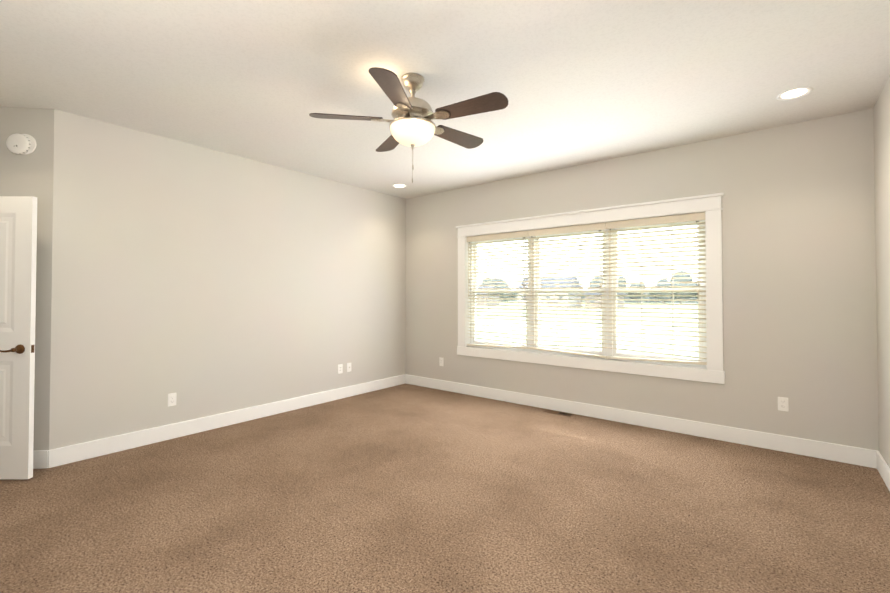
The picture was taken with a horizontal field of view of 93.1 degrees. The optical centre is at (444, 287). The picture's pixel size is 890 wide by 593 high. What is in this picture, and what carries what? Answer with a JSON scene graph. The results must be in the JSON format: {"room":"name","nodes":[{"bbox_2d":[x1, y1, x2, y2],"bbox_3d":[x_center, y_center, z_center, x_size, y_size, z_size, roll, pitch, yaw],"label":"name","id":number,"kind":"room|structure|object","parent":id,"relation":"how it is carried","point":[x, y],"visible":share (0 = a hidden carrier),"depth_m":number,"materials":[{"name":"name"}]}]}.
{"room":"empty bedroom","nodes":[
{"label":"empty bedroom","id":0,"kind":"room"},
{"bbox_2d":[0,107,53,450],"bbox_3d":[-3.979,-0.005,3.168,1.950,2.740,0.120,0,-1,-7],"label":"wall","id":1,"kind":"structure","parent":0,"point":[30,174],"depth_m":3.21,"materials":[{"name":"beige paint"}]},
{"bbox_2d":[0,196,36,478],"bbox_3d":[-3.337,0.350,2.999,0.818,2.000,0.152,0,-1,0],"label":"door","id":2,"kind":"structure","parent":1,"relation":"in","point":[18,234],"depth_m":2.99,"materials":[{"name":"white wood"}]},
{"bbox_2d":[6,133,36,153],"bbox_3d":[-3.213,-1.091,3.189,0.184,0.162,0.048,0,-1,-7],"label":"smoke detector","id":3,"kind":"object","parent":1,"relation":"attached to","point":[17,143],"visible":0.98,"depth_m":3.17,"materials":[{"name":"white plastic"}]},
{"bbox_2d":[33,450,47,468],"bbox_3d":[-3.823,1.297,3.096,1.650,0.135,0.016,0,-1,-7],"label":"baseboard","id":4,"kind":"structure","parent":1,"relation":"attached to","point":[40,459],"depth_m":3.18,"materials":[{"name":"white wood"}]},
{"bbox_2d":[49,109,405,449],"bbox_3d":[-1.780,0.023,4.859,0.120,2.740,4.090,-1,-1,38],"label":"wall","id":5,"kind":"structure","parent":0,"point":[200,281],"depth_m":4.05,"materials":[{"name":"beige paint"}]},
{"bbox_2d":[168,393,176,406],"bbox_3d":[-2.489,1.022,3.846,0.008,0.115,0.070,-1,-1,38],"label":"electrical outlet","id":6,"kind":"object","parent":5,"relation":"attached to","point":[172,399],"visible":1,"depth_m":3.84,"materials":[{"name":"white plastic"}]},
{"bbox_2d":[48,374,404,467],"bbox_3d":[-1.796,1.323,4.708,0.016,0.135,3.880,-1,-1,38],"label":"baseboard","id":7,"kind":"structure","parent":5,"relation":"attached to","point":[82,451],"depth_m":4.01,"materials":[{"name":"white wood"}]},
{"bbox_2d":[338,364,342,373],"bbox_3d":[-1.320,1.026,5.320,0.008,0.115,0.070,-1,-1,38],"label":"electrical outlet","id":8,"kind":"object","parent":5,"relation":"attached to","point":[340,368],"visible":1,"depth_m":5.32,"materials":[{"name":"white plastic"}]},
{"bbox_2d":[347,363,350,371],"bbox_3d":[-1.230,1.026,5.427,0.016,0.115,0.070,-1,-1,38],"label":"electrical outlet","id":9,"kind":"object","parent":5,"relation":"attached to","point":[348,367],"visible":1,"depth_m":5.42,"materials":[{"name":"white plastic"}]},
{"bbox_2d":[0,383,889,592],"bbox_3d":[-0.783,1.426,3.196,6.880,0.120,5.420,-1,-1,38],"label":"floor","id":10,"kind":"structure","parent":0,"point":[405,488],"depth_m":2.55,"materials":[{"name":"carpet"}]},
{"bbox_2d":[544,409,573,416],"bbox_3d":[1.258,1.385,4.663,0.315,0.009,0.105,-1,-1,38],"label":"air vent register","id":11,"kind":"object","parent":10,"relation":"on","point":[559,413],"visible":1,"depth_m":4.65,"materials":[{"name":"brown metal"}]},
{"bbox_2d":[0,0,889,198],"bbox_3d":[-0.783,-1.434,3.243,6.880,0.120,5.420,-1,-1,38],"label":"ceiling","id":12,"kind":"structure","parent":0,"point":[577,82],"depth_m":2.70,"materials":[{"name":"white paint"}]},
{"bbox_2d":[392,184,406,187],"bbox_3d":[-0.599,-1.333,5.534,0.200,0.006,0.200,-1,-1,38],"label":"recessed light","id":13,"kind":"object","parent":12,"relation":"in","point":[398,185],"visible":1,"depth_m":5.53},
{"bbox_2d":[309,67,507,182],"bbox_3d":[-0.176,-1.036,2.793,1.254,0.690,1.248,-1,-1,38],"label":"fan","id":14,"kind":"object","parent":12,"relation":"hanging from","point":[412,124],"visible":1,"depth_m":2.68,"materials":[{"name":"brown wood"}]},
{"bbox_2d":[776,87,812,100],"bbox_3d":[2.477,-1.375,2.991,0.200,0.006,0.200,-1,-1,38],"label":"recessed light","id":15,"kind":"object","parent":12,"relation":"in","point":[794,93],"visible":1,"depth_m":2.98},
{"bbox_2d":[405,108,878,450],"bbox_3d":[1.407,0.022,4.813,5.230,2.740,0.200,-1,-1,38],"label":"wall","id":16,"kind":"structure","parent":0,"point":[799,273],"depth_m":3.68,"materials":[{"name":"beige paint"}]},
{"bbox_2d":[439,357,442,365],"bbox_3d":[-0.051,1.024,5.821,0.070,0.115,0.008,-1,-1,38],"label":"electrical outlet","id":17,"kind":"object","parent":16,"relation":"attached to","point":[440,361],"visible":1,"depth_m":5.83,"materials":[{"name":"white plastic"}]},
{"bbox_2d":[456,193,724,383],"bbox_3d":[1.391,0.022,4.793,3.014,1.720,0.230,-1,-1,38],"label":"window","id":18,"kind":"structure","parent":16,"relation":"in","point":[711,371],"depth_m":4.50,"materials":[{"name":"white wood"}]},
{"bbox_2d":[467,231,529,348],"bbox_3d":[0.656,0.043,5.325,0.903,1.441,0.073,-1,-1,38],"label":"window blind","id":19,"kind":"object","parent":18,"relation":"attached to","point":[523,234],"visible":0.94,"depth_m":5.30,"materials":[{"name":"white plastic"}]},
{"bbox_2d":[528,223,607,358],"bbox_3d":[1.367,0.034,4.762,0.903,1.441,0.073,-1,-1,38],"label":"window blind","id":20,"kind":"object","parent":18,"relation":"attached to","point":[600,227],"visible":1,"depth_m":4.74,"materials":[{"name":"white plastic"}]},
{"bbox_2d":[606,212,706,364],"bbox_3d":[2.077,0.025,4.199,0.903,1.441,0.073,-1,-1,38],"label":"window blind","id":21,"kind":"object","parent":18,"relation":"attached to","point":[696,217],"visible":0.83,"depth_m":4.17,"materials":[{"name":"white plastic"}]},
{"bbox_2d":[405,374,876,468],"bbox_3d":[1.340,1.323,4.707,4.930,0.135,0.016,-1,-1,38],"label":"baseboard","id":22,"kind":"structure","parent":16,"relation":"attached to","point":[832,451],"depth_m":4.00,"materials":[{"name":"white wood"}]},
{"bbox_2d":[778,397,788,411],"bbox_3d":[2.833,0.976,3.533,0.070,0.115,0.008,-1,-1,38],"label":"electrical outlet","id":23,"kind":"object","parent":16,"relation":"attached to","point":[782,403],"visible":1,"depth_m":3.53,"materials":[{"name":"white plastic"}]},
{"bbox_2d":[873,75,889,467],"bbox_3d":[1.788,-0.037,1.231,0.120,2.740,5.340,-1,-1,38],"label":"wall","id":24,"kind":"structure","parent":0,"point":[881,118],"depth_m":2.98,"materials":[{"name":"beige paint"}]},
{"bbox_2d":[876,451,889,490],"bbox_3d":[1.704,1.265,1.214,0.016,0.135,5.004,-1,-1,38],"label":"baseboard","id":25,"kind":"structure","parent":24,"relation":"attached to","point":[883,468],"depth_m":2.96,"materials":[{"name":"white wood"}]},
{"label":"outside","id":26,"kind":"structure","parent":0,"visible":0},
{"bbox_2d":[476,301,697,358],"bbox_3d":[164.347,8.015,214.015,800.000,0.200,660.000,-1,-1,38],"label":"lawn","id":27,"kind":"structure","parent":26,"point":[693,354],"depth_m":54.25,"materials":[{"name":"green plant"}]},
{"bbox_2d":[476,277,625,308],"bbox_3d":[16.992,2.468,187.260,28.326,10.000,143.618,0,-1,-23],"label":"house","id":28,"kind":"structure","parent":27,"relation":"on","point":[573,297],"depth_m":130.90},
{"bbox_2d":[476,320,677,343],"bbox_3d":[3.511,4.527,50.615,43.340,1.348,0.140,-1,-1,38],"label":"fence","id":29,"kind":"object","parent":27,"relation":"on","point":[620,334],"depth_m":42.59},
{"bbox_2d":[481,271,698,303],"bbox_3d":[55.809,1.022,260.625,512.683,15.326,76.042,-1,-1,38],"label":"tree","id":30,"kind":"object","parent":27,"relation":"on","point":[671,280],"depth_m":220.21,"materials":[{"name":"green plant"}]}
]}

